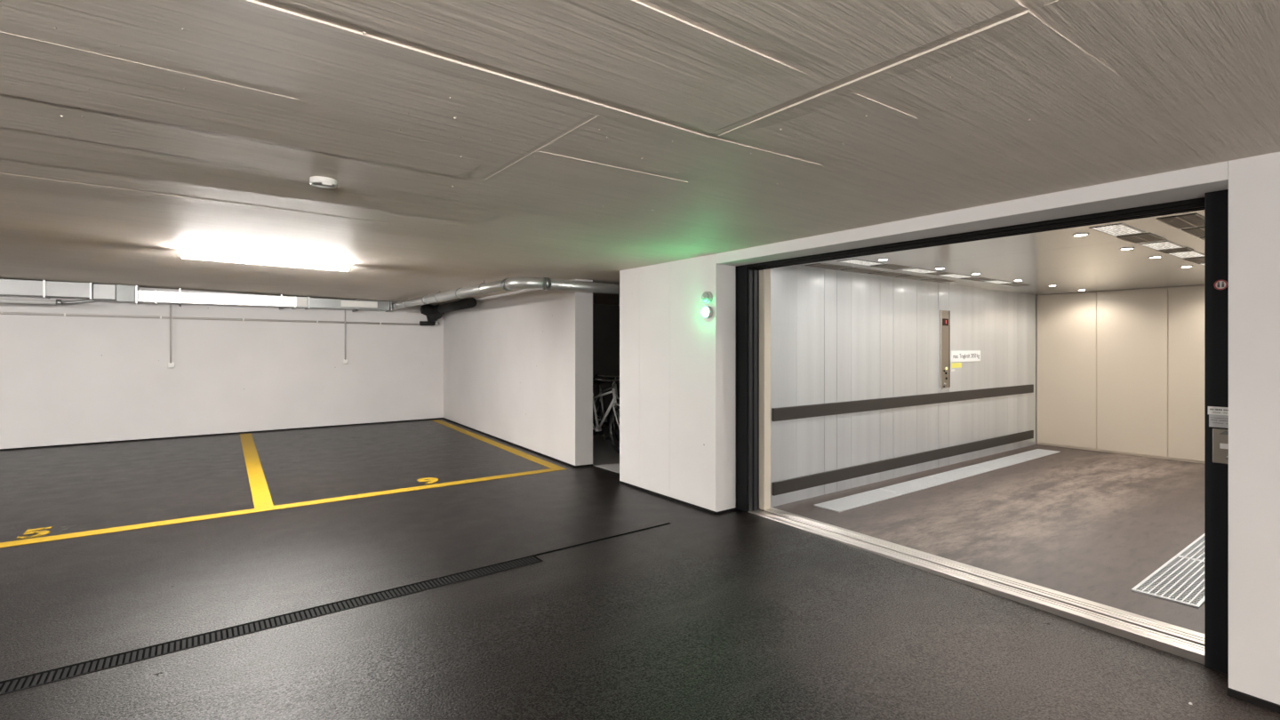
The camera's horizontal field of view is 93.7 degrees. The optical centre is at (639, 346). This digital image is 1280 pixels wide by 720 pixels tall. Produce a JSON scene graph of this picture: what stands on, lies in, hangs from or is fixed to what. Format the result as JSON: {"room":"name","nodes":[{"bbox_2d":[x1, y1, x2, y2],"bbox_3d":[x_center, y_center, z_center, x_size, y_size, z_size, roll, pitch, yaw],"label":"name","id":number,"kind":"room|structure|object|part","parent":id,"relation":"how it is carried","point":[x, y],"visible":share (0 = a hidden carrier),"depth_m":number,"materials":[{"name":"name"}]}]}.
{"room":"parking garage","nodes":[
{"label":"parking garage","id":0,"kind":"room"},
{"bbox_2d":[0,287,443,448],"bbox_3d":[-9.369,0.200,8.608,13.600,2.900,0.210,0,0,-37],"label":"wall","id":1,"kind":"structure","parent":0,"point":[66,380],"depth_m":9.99,"materials":[{"name":"white paint"}]},
{"bbox_2d":[168,304,174,367],"bbox_3d":[-7.612,-0.168,9.733,0.084,1.035,0.074,0,0,-37],"label":"electrical outlet","id":2,"kind":"object","parent":1,"relation":"attached to","point":[171,364],"visible":1,"depth_m":9.71,"materials":[{"name":"grey plastic"}]},
{"bbox_2d":[168,362,174,367],"bbox_3d":[-7.614,0.307,9.736,0.084,0.085,0.067,0,0,-37],"label":"socket","id":3,"kind":"object","parent":2,"relation":"attached to","point":[170,364],"depth_m":9.70,"materials":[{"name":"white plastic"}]},
{"bbox_2d":[0,312,419,325],"bbox_3d":[-9.325,-0.477,8.482,12.120,0.122,0.044,0,0,-37],"label":"cable conduit","id":4,"kind":"object","parent":1,"relation":"attached to","point":[1,313],"visible":1,"depth_m":9.90,"materials":[{"name":"grey plastic"}]},
{"bbox_2d":[0,417,442,450],"bbox_3d":[-9.333,1.494,8.497,13.125,0.032,0.012,0,0,-37],"label":"trim","id":5,"kind":"structure","parent":1,"relation":"attached to","point":[436,418],"depth_m":9.99,"materials":[{"name":"black"}]},
{"bbox_2d":[342,309,347,363],"bbox_3d":[-5.544,-0.177,11.266,0.084,1.015,0.074,0,0,-37],"label":"electrical outlet","id":6,"kind":"object","parent":1,"relation":"attached to","point":[344,361],"visible":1,"depth_m":11.24,"materials":[{"name":"grey plastic"}]},
{"bbox_2d":[443,279,592,465],"bbox_3d":[-2.330,0.370,9.968,0.237,2.460,5.997,0,0,-33],"label":"wall partition","id":7,"kind":"structure","parent":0,"point":[518,364],"depth_m":8.70,"materials":[{"name":"white paint"}]},
{"bbox_2d":[442,417,575,467],"bbox_3d":[-2.437,1.494,9.902,0.012,0.032,5.960,0,0,-33],"label":"trim","id":8,"kind":"structure","parent":7,"relation":"attached to","point":[527,449],"depth_m":8.99,"materials":[{"name":"black"}]},
{"bbox_2d":[575,464,592,467],"bbox_3d":[-0.693,1.494,7.461,0.238,0.032,0.012,0,0,-28],"label":"trim","id":9,"kind":"structure","parent":7,"relation":"attached to","point":[588,465],"depth_m":7.45,"materials":[{"name":"black"}]},
{"bbox_2d":[592,304,619,424],"bbox_3d":[-0.919,0.325,11.331,3.580,2.550,0.100,0,0,-37],"label":"wall","id":10,"kind":"structure","parent":0,"point":[605,317],"depth_m":11.47,"materials":[{"name":"black paint"}]},
{"bbox_2d":[0,0,1279,305],"bbox_3d":[-1.420,-1.074,2.931,19.610,0.651,19.000,0,0,-37],"label":"ceiling","id":11,"kind":"structure","parent":0,"point":[465,143],"depth_m":2.39,"materials":[{"name":"concrete"}]},
{"bbox_2d":[0,278,391,311],"bbox_3d":[-8.655,-0.787,8.747,9.512,0.387,0.407,0,0,-37],"label":"ventilation duct","id":12,"kind":"object","parent":11,"relation":"hanging from","point":[95,292],"visible":0.98,"depth_m":9.34,"materials":[{"name":"white metal"}]},
{"bbox_3d":[-5.959,-0.772,10.573,0.160,0.145,0.035,0,0,-37],"label":"access panel","id":13,"kind":"part","parent":12,"relation":"part of","materials":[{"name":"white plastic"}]},
{"bbox_2d":[340,300,377,307],"bbox_3d":[-5.209,-0.780,11.132,0.630,0.116,0.030,0,0,-37],"label":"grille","id":14,"kind":"object","parent":12,"relation":"attached to","point":[343,303],"depth_m":11.12,"materials":[{"name":"white metal"}]},
{"bbox_2d":[178,249,350,271],"bbox_3d":[-3.737,-0.860,6.056,1.461,0.104,0.128,0,0,-33],"label":"light","id":15,"kind":"object","parent":11,"relation":"attached to","point":[182,254],"visible":1,"depth_m":5.98,"materials":[{"name":"white plastic"}]},
{"bbox_2d":[309,176,337,188],"bbox_3d":[-1.676,-0.866,3.176,0.132,0.046,0.132,0,0,-37],"label":"smoke detector","id":16,"kind":"object","parent":11,"relation":"attached to","point":[324,182],"visible":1,"depth_m":3.14,"materials":[{"name":"white plastic"}]},
{"bbox_2d":[419,297,477,325],"bbox_3d":[-3.565,-0.628,11.208,0.438,0.436,2.362,0,0,-37],"label":"insulated pipe","id":17,"kind":"object","parent":11,"relation":"attached to","point":[433,313],"visible":0.99,"depth_m":11.74,"materials":[{"name":"black rubber"}]},
{"bbox_2d":[392,276,619,310],"bbox_3d":[-1.713,-0.731,10.212,3.593,0.254,6.017,0,0,-37],"label":"pipe","id":18,"kind":"object","parent":11,"relation":"attached to","point":[510,284],"visible":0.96,"depth_m":7.36,"materials":[{"name":"silver metal"}]},
{"bbox_2d":[804,263,850,270],"bbox_3d":[1.845,-0.778,5.857,0.500,0.006,0.183,0,0,-37],"label":"ceiling vent","id":19,"kind":"object","parent":11,"relation":"in","point":[820,265],"visible":1,"depth_m":5.82,"materials":[{"name":"black metal"}]},
{"bbox_2d":[837,258,884,265],"bbox_3d":[2.057,-0.779,5.579,0.490,0.006,0.177,0,0,-37],"label":"light panel","id":20,"kind":"object","parent":11,"relation":"attached to","point":[852,261],"visible":1,"depth_m":5.58,"materials":[{"name":"plastic"}]},
{"bbox_2d":[840,267,880,273],"bbox_3d":[2.275,-0.778,6.176,0.430,0.006,0.183,0,0,-37],"label":"ceiling vent","id":21,"kind":"object","parent":11,"relation":"in","point":[858,270],"visible":1,"depth_m":6.15,"materials":[{"name":"black metal"}]},
{"bbox_2d":[868,272,906,276],"bbox_3d":[2.672,-0.778,6.470,0.440,0.006,0.183,0,0,-37],"label":"ceiling vent","id":22,"kind":"object","parent":11,"relation":"in","point":[886,274],"visible":1,"depth_m":6.46,"materials":[{"name":"black metal"}]},
{"bbox_2d":[870,264,911,270],"bbox_3d":[2.467,-0.778,5.887,0.425,0.006,0.184,0,0,-37],"label":"ceiling vent","id":23,"kind":"object","parent":11,"relation":"in","point":[884,266],"visible":1,"depth_m":5.87,"materials":[{"name":"black metal"}]},
{"bbox_2d":[895,275,930,279],"bbox_3d":[3.094,-0.778,6.783,0.450,0.006,0.183,0,0,-37],"label":"ceiling vent","id":24,"kind":"object","parent":11,"relation":"in","point":[916,277],"visible":1,"depth_m":6.79,"materials":[{"name":"black metal"}]},
{"bbox_2d":[902,268,939,273],"bbox_3d":[2.897,-0.779,6.201,0.460,0.006,0.177,0,0,-37],"label":"light panel","id":25,"kind":"object","parent":11,"relation":"attached to","point":[916,270],"visible":1,"depth_m":6.17,"materials":[{"name":"plastic"}]},
{"bbox_2d":[921,278,955,282],"bbox_3d":[3.536,-0.778,7.111,0.450,0.006,0.183,0,0,-37],"label":"ceiling vent","id":26,"kind":"object","parent":11,"relation":"in","point":[936,280],"visible":1,"depth_m":7.07,"materials":[{"name":"black metal"}]},
{"bbox_2d":[925,272,951,275],"bbox_3d":[3.188,-0.778,6.421,0.230,0.006,0.184,0,0,-37],"label":"ceiling vent","id":27,"kind":"object","parent":11,"relation":"in","point":[935,273],"visible":1,"depth_m":6.39,"materials":[{"name":"black metal"}]},
{"bbox_2d":[936,273,973,278],"bbox_3d":[3.495,-0.779,6.645,0.470,0.006,0.177,0,0,-37],"label":"light panel","id":28,"kind":"object","parent":11,"relation":"attached to","point":[955,276],"visible":1,"depth_m":6.64,"materials":[{"name":"plastic"}]},
{"bbox_2d":[960,277,993,281],"bbox_3d":[3.931,-0.778,6.972,0.460,0.006,0.184,0,0,-37],"label":"ceiling vent","id":29,"kind":"object","parent":11,"relation":"in","point":[978,279],"visible":1,"depth_m":6.97,"materials":[{"name":"black"}]},
{"bbox_2d":[982,280,1012,284],"bbox_3d":[4.351,-0.779,7.279,0.460,0.006,0.177,0,0,-37],"label":"light panel","id":30,"kind":"object","parent":11,"relation":"attached to","point":[998,282],"visible":0.96,"depth_m":7.29,"materials":[{"name":"plastic"}]},
{"bbox_2d":[1001,282,1030,286],"bbox_3d":[4.754,-0.778,7.583,0.430,0.006,0.184,0,0,-37],"label":"ceiling vent","id":31,"kind":"object","parent":11,"relation":"in","point":[1013,284],"visible":1,"depth_m":7.58,"materials":[{"name":"black metal"}]},
{"bbox_2d":[1072,232,1089,236],"bbox_3d":[3.077,-0.778,4.186,0.098,0.008,0.098,0,0,-37],"label":"recessed light","id":32,"kind":"object","parent":11,"relation":"in","point":[1083,234],"visible":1,"depth_m":4.18,"materials":[{"name":"white"}]},
{"bbox_2d":[1088,223,1145,236],"bbox_3d":[3.208,-0.779,4.026,0.490,0.006,0.177,0,0,-37],"label":"light panel","id":33,"kind":"object","parent":11,"relation":"attached to","point":[1116,229],"visible":1,"depth_m":4.00,"materials":[{"name":"plastic"}]},
{"bbox_2d":[1119,248,1135,249],"bbox_3d":[3.889,-0.778,4.787,0.098,0.008,0.098,0,0,-37],"label":"recessed light","id":34,"kind":"object","parent":11,"relation":"in","point":[1122,248],"visible":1,"depth_m":4.78,"materials":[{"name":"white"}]},
{"bbox_2d":[1116,232,1166,243],"bbox_3d":[3.622,-0.778,4.328,0.425,0.006,0.184,0,0,-37],"label":"ceiling vent","id":35,"kind":"object","parent":11,"relation":"in","point":[1146,237],"visible":1,"depth_m":4.32,"materials":[{"name":"black metal"}]},
{"bbox_2d":[1148,256,1162,258],"bbox_3d":[4.507,-0.778,5.246,0.098,0.008,0.098,0,0,-37],"label":"recessed light","id":36,"kind":"object","parent":11,"relation":"in","point":[1156,257],"visible":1,"depth_m":5.23,"materials":[{"name":"white"}]},
{"bbox_2d":[1139,240,1184,250],"bbox_3d":[4.048,-0.779,4.648,0.460,0.006,0.177,0,0,-37],"label":"light panel","id":37,"kind":"object","parent":11,"relation":"attached to","point":[1166,244],"visible":1,"depth_m":4.64,"materials":[{"name":"plastic"}]},
{"bbox_2d":[1157,247,1194,253],"bbox_3d":[4.343,-0.778,4.863,0.230,0.006,0.184,0,0,-37],"label":"ceiling vent","id":38,"kind":"object","parent":11,"relation":"in","point":[1186,249],"visible":1,"depth_m":4.85,"materials":[{"name":"black metal"}]},
{"bbox_2d":[1156,213,1204,229],"bbox_3d":[3.413,-0.778,3.742,0.500,0.006,0.183,0,0,-37],"label":"ceiling vent","id":39,"kind":"object","parent":11,"relation":"in","point":[1195,220],"visible":0.87,"depth_m":3.71,"materials":[{"name":"black metal"}]},
{"bbox_2d":[1166,250,1204,258],"bbox_3d":[4.646,-0.779,5.092,0.470,0.006,0.177,0,0,-37],"label":"light panel","id":40,"kind":"object","parent":11,"relation":"attached to","point":[1189,253],"visible":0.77,"depth_m":5.09,"materials":[{"name":"plastic"}]},
{"bbox_2d":[1181,226,1204,237],"bbox_3d":[3.843,-0.778,4.060,0.430,0.006,0.183,0,0,-37],"label":"ceiling vent","id":41,"kind":"object","parent":11,"relation":"in","point":[1197,232],"visible":0.48,"depth_m":4.05,"materials":[{"name":"black metal"}]},
{"bbox_2d":[1183,256,1204,263],"bbox_3d":[5.086,-0.778,5.414,0.460,0.006,0.184,0,0,-37],"label":"ceiling vent","id":42,"kind":"object","parent":11,"relation":"in","point":[1201,260],"visible":0.48,"depth_m":5.39,"materials":[{"name":"black metal"}]},
{"bbox_2d":[0,418,1279,719],"bbox_3d":[-2.388,1.598,2.213,16.800,0.204,18.800,0,0,-37],"label":"floor","id":43,"kind":"structure","parent":0,"point":[737,614],"depth_m":3.44,"materials":[{"name":"concrete"}]},
{"bbox_2d":[16,526,52,538],"bbox_3d":[-4.855,1.498,4.815,0.179,0.002,0.300,0,0,-37],"label":"bay number","id":44,"kind":"object","parent":43,"relation":"on","point":[44,532],"visible":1,"depth_m":4.81,"materials":[{"name":"yellow paint"}]},
{"bbox_2d":[240,432,273,508],"bbox_3d":[-5.124,1.498,7.915,0.165,0.003,5.708,0,0,-35],"label":"parking line","id":45,"kind":"object","parent":43,"relation":"on","point":[261,497],"visible":1,"depth_m":6.96,"materials":[{"name":"yellow paint"}]},
{"bbox_2d":[0,466,567,547],"bbox_3d":[-5.984,1.498,3.655,12.541,0.003,0.160,0,0,-36],"label":"parking line","id":46,"kind":"object","parent":43,"relation":"on","point":[344,498],"visible":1,"depth_m":5.43,"materials":[{"name":"yellow paint"}]},
{"bbox_2d":[0,522,670,695],"bbox_3d":[-2.801,1.508,2.629,7.836,0.024,0.150,0,0,-38],"label":"channel","id":47,"kind":"object","parent":43,"relation":"on","point":[33,680],"visible":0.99,"depth_m":3.18,"materials":[{"name":"black metal"}]},
{"bbox_3d":[-3.264,1.508,2.178,6.552,0.023,0.006,0,0,-38],"label":"channel frame","id":48,"kind":"part","parent":47,"relation":"part of","materials":[{"name":"black metal"}]},
{"bbox_2d":[416,477,438,483],"bbox_3d":[-2.353,1.498,6.682,0.215,0.002,0.336,0,0,-37],"label":"bay number","id":49,"kind":"object","parent":43,"relation":"on","point":[431,480],"visible":1,"depth_m":6.69,"materials":[{"name":"yellow paint"}]},
{"bbox_2d":[432,419,560,468],"bbox_3d":[-2.599,1.498,9.781,0.150,0.003,5.729,0,0,-33],"label":"parking line","id":50,"kind":"object","parent":43,"relation":"on","point":[545,463],"visible":1,"depth_m":8.94,"materials":[{"name":"yellow paint"}]},
{"bbox_2d":[592,376,619,453],"bbox_3d":[-0.548,0.960,8.594,0.648,1.071,1.728,0,0,-39],"label":"bicycle","id":51,"kind":"object","parent":43,"relation":"on","point":[600,428],"visible":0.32,"depth_m":8.42,"materials":[{"name":"grey metal"}]},
{"bbox_3d":[-0.604,0.910,8.665,0.130,0.640,0.871,0,0,-39],"label":"frame","id":52,"kind":"part","parent":51,"relation":"part of","materials":[{"name":"white paint"}]},
{"bbox_2d":[592,373,619,441],"bbox_3d":[-0.530,0.960,9.607,0.648,1.071,1.728,0,0,-31],"label":"bicycle","id":53,"kind":"object","parent":43,"relation":"on","point":[601,413],"visible":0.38,"depth_m":9.67,"materials":[{"name":"grey metal"}]},
{"bbox_3d":[-0.576,0.910,9.685,0.130,0.640,0.871,0,0,-31],"label":"frame","id":54,"kind":"part","parent":53,"relation":"part of","materials":[{"name":"silver metal"}]},
{"bbox_2d":[735,265,736,505],"bbox_3d":[2.322,0.325,6.763,3.815,2.550,0.100,0,0,-37],"label":"wall","id":55,"kind":"structure","parent":0,"point":[735,266],"depth_m":5.65,"materials":[{"name":"white paint"}]},
{"bbox_2d":[770,264,1036,507],"bbox_3d":[3.640,0.358,7.402,6.155,2.276,0.062,0,0,-37],"label":"wall","id":56,"kind":"structure","parent":0,"point":[836,336],"depth_m":6.69,"materials":[{"name":"metal"}]},
{"bbox_2d":[759,268,770,509],"bbox_3d":[1.127,0.358,5.550,0.090,2.275,0.145,0,0,-37],"label":"trim","id":57,"kind":"structure","parent":56,"relation":"attached to","point":[764,275],"depth_m":5.49,"materials":[{"name":"beige paint"}]},
{"bbox_2d":[772,430,1033,495],"bbox_3d":[3.581,1.327,7.306,5.845,0.123,0.026,0,0,-37],"label":"rail","id":58,"kind":"object","parent":56,"relation":"attached to","point":[796,484],"visible":1,"depth_m":6.68,"materials":[{"name":"grey rubber"}]},
{"bbox_2d":[772,384,1033,421],"bbox_3d":[3.581,0.637,7.306,5.845,0.122,0.026,0,0,-37],"label":"rail","id":59,"kind":"object","parent":56,"relation":"attached to","point":[791,412],"visible":1,"depth_m":6.68,"materials":[{"name":"grey rubber"}]},
{"bbox_2d":[939,310,950,389],"bbox_3d":[3.799,0.043,7.461,0.210,0.977,0.038,0,0,-37],"label":"panel","id":60,"kind":"object","parent":56,"relation":"attached to","point":[944,315],"visible":1,"depth_m":7.43,"materials":[{"name":"metal"}]},
{"bbox_2d":[951,362,961,367],"bbox_3d":[4.045,0.245,7.663,0.265,0.060,0.006,0,0,-37],"label":"sticker","id":61,"kind":"object","parent":56,"relation":"attached to","point":[956,364],"visible":1,"depth_m":7.66,"materials":[{"name":"yellow"}]},
{"bbox_2d":[951,350,980,361],"bbox_3d":[4.249,0.129,7.811,0.780,0.142,0.012,0,0,-37],"label":"sign","id":62,"kind":"object","parent":56,"relation":"attached to","point":[968,356],"visible":1,"depth_m":7.80,"materials":[{"name":"white"}]},
{"bbox_2d":[619,152,1279,704],"bbox_3d":[3.244,0.350,1.926,0.493,2.600,11.630,0,0,-37],"label":"wall","id":63,"kind":"structure","parent":0,"point":[677,364],"depth_m":3.25,"materials":[{"name":"white paint"}]},
{"bbox_2d":[618,480,715,514],"bbox_3d":[0.222,1.494,5.971,0.012,0.032,1.530,0,0,-36],"label":"trim","id":64,"kind":"structure","parent":63,"relation":"attached to","point":[620,482],"depth_m":5.87,"materials":[{"name":"black"}]},
{"bbox_2d":[701,305,712,318],"bbox_3d":[0.598,-0.308,5.412,0.069,0.108,0.108,0,0,-37],"label":"signal light","id":65,"kind":"object","parent":63,"relation":"attached to","point":[707,312],"visible":1,"depth_m":5.38,"materials":[{"name":"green plastic"}]},
{"bbox_2d":[701,291,712,303],"bbox_3d":[0.598,-0.442,5.412,0.069,0.108,0.108,0,0,-37],"label":"signal light","id":66,"kind":"object","parent":63,"relation":"attached to","point":[707,297],"visible":1,"depth_m":5.38,"materials":[{"name":"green plastic"}]},
{"bbox_2d":[715,507,736,514],"bbox_3d":[0.782,1.496,5.427,0.250,0.028,0.012,0,0,-37],"label":"trim","id":67,"kind":"structure","parent":63,"relation":"attached to","point":[734,508],"depth_m":5.42,"materials":[{"name":"black"}]},
{"bbox_2d":[748,269,751,511],"bbox_3d":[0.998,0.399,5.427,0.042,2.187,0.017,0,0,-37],"label":"door leaf","id":68,"kind":"structure","parent":63,"relation":"in","point":[749,270],"depth_m":5.42,"materials":[{"name":"grey"}]},
{"bbox_2d":[752,269,757,510],"bbox_3d":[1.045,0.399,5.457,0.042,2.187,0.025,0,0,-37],"label":"door leaf","id":69,"kind":"structure","parent":63,"relation":"in","point":[754,271],"depth_m":5.44,"materials":[{"name":"grey"}]},
{"bbox_2d":[747,507,1204,664],"bbox_3d":[1.979,1.540,4.221,0.290,0.100,3.116,0,0,-35],"label":"door sill","id":70,"kind":"structure","parent":63,"relation":"attached to","point":[1176,640],"depth_m":3.62,"materials":[{"name":"silver metal"}]},
{"bbox_2d":[736,189,1228,673],"bbox_3d":[1.895,0.395,4.199,0.275,2.330,3.320,0,0,-37],"label":"door frame","id":71,"kind":"structure","parent":63,"relation":"attached to","point":[1215,204],"depth_m":2.87,"materials":[{"name":"black paint"}]},
{"bbox_2d":[1208,406,1228,428],"bbox_3d":[2.745,0.335,2.820,0.004,0.097,0.111,0,0,-37],"label":"plate","id":72,"kind":"object","parent":71,"relation":"attached to","point":[1217,420],"visible":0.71,"depth_m":2.83,"materials":[{"name":"white"}]},
{"bbox_3d":[2.745,0.306,2.820,0.003,0.039,0.111,0,0,-37],"label":"plate","id":73,"kind":"part","parent":72,"relation":"part of","materials":[{"name":"white plastic"}]},
{"bbox_3d":[2.747,0.355,2.818,0.003,0.057,0.106,0,0,-37],"label":"plate","id":74,"kind":"part","parent":72,"relation":"part of","materials":[{"name":"grey"}]},
{"bbox_2d":[1212,428,1228,463],"bbox_3d":[2.744,0.471,2.808,0.019,0.161,0.093,0,0,-37],"label":"panel","id":75,"kind":"object","parent":71,"relation":"attached to","point":[1220,436],"visible":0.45,"depth_m":2.82,"materials":[{"name":"metal"}]},
{"bbox_2d":[1214,280,1227,289],"bbox_3d":[2.738,-0.289,2.826,0.005,0.048,0.048,0,0,-37],"label":"prohibition sign","id":76,"kind":"object","parent":71,"relation":"attached to","point":[1220,284],"visible":1,"depth_m":2.83,"materials":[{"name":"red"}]},
{"bbox_2d":[1227,688,1279,713],"bbox_3d":[3.623,1.526,1.179,0.014,0.040,3.581,0,0,-35],"label":"trim","id":77,"kind":"structure","parent":63,"relation":"attached to","point":[1273,707],"depth_m":2.57,"materials":[{"name":"black"}]},
{"bbox_2d":[759,444,1204,633],"bbox_3d":[4.490,1.573,6.167,6.260,0.154,3.160,0,0,-37],"label":"floor","id":78,"kind":"structure","parent":0,"point":[1092,525],"depth_m":5.17,"materials":[{"name":"concrete"}]},
{"bbox_2d":[813,488,903,511],"bbox_3d":[2.135,1.492,5.826,1.059,0.010,0.278,0,0,-37],"label":"floor grate","id":79,"kind":"object","parent":78,"relation":"on","point":[856,500],"visible":1,"depth_m":5.80,"materials":[{"name":"silver metal"}]},
{"bbox_2d":[879,476,952,495],"bbox_3d":[2.976,1.492,6.450,1.024,0.010,0.278,0,0,-37],"label":"floor grate","id":80,"kind":"object","parent":78,"relation":"on","point":[927,482],"visible":1,"depth_m":6.43,"materials":[{"name":"silver metal"}]},
{"bbox_2d":[928,465,994,480],"bbox_3d":[3.804,1.492,7.063,1.024,0.010,0.278,0,0,-37],"label":"floor grate","id":81,"kind":"object","parent":78,"relation":"on","point":[955,475],"visible":1,"depth_m":7.03,"materials":[{"name":"silver metal"}]},
{"bbox_2d":[971,456,1030,469],"bbox_3d":[4.631,1.492,7.677,1.024,0.010,0.278,0,0,-37],"label":"floor grate","id":82,"kind":"object","parent":78,"relation":"on","point":[1005,461],"visible":1,"depth_m":7.66,"materials":[{"name":"silver metal"}]},
{"bbox_2d":[1008,448,1060,460],"bbox_3d":[5.450,1.492,8.284,1.004,0.010,0.278,0,0,-37],"label":"floor grate","id":83,"kind":"object","parent":78,"relation":"on","point":[1033,454],"visible":1,"depth_m":8.29,"materials":[{"name":"silver metal"}]},
{"bbox_2d":[1131,555,1204,607],"bbox_3d":[3.497,1.492,3.841,0.994,0.010,0.307,0,0,-37],"label":"floor grate","id":84,"kind":"object","parent":78,"relation":"on","point":[1180,580],"visible":0.75,"depth_m":3.77,"materials":[{"name":"silver metal"}]},
{"bbox_2d":[1176,533,1204,561],"bbox_3d":[4.312,1.492,4.446,1.024,0.010,0.307,0,0,-37],"label":"floor grate","id":85,"kind":"object","parent":78,"relation":"on","point":[1196,550],"visible":0.27,"depth_m":4.36,"materials":[{"name":"silver metal"}]},
{"bbox_2d":[1036,285,1204,463],"bbox_3d":[6.974,0.358,7.989,0.100,2.276,2.970,0,0,-37],"label":"wall","id":86,"kind":"structure","parent":0,"point":[1122,372],"depth_m":8.30,"materials":[{"name":"beige paint"}]}
]}

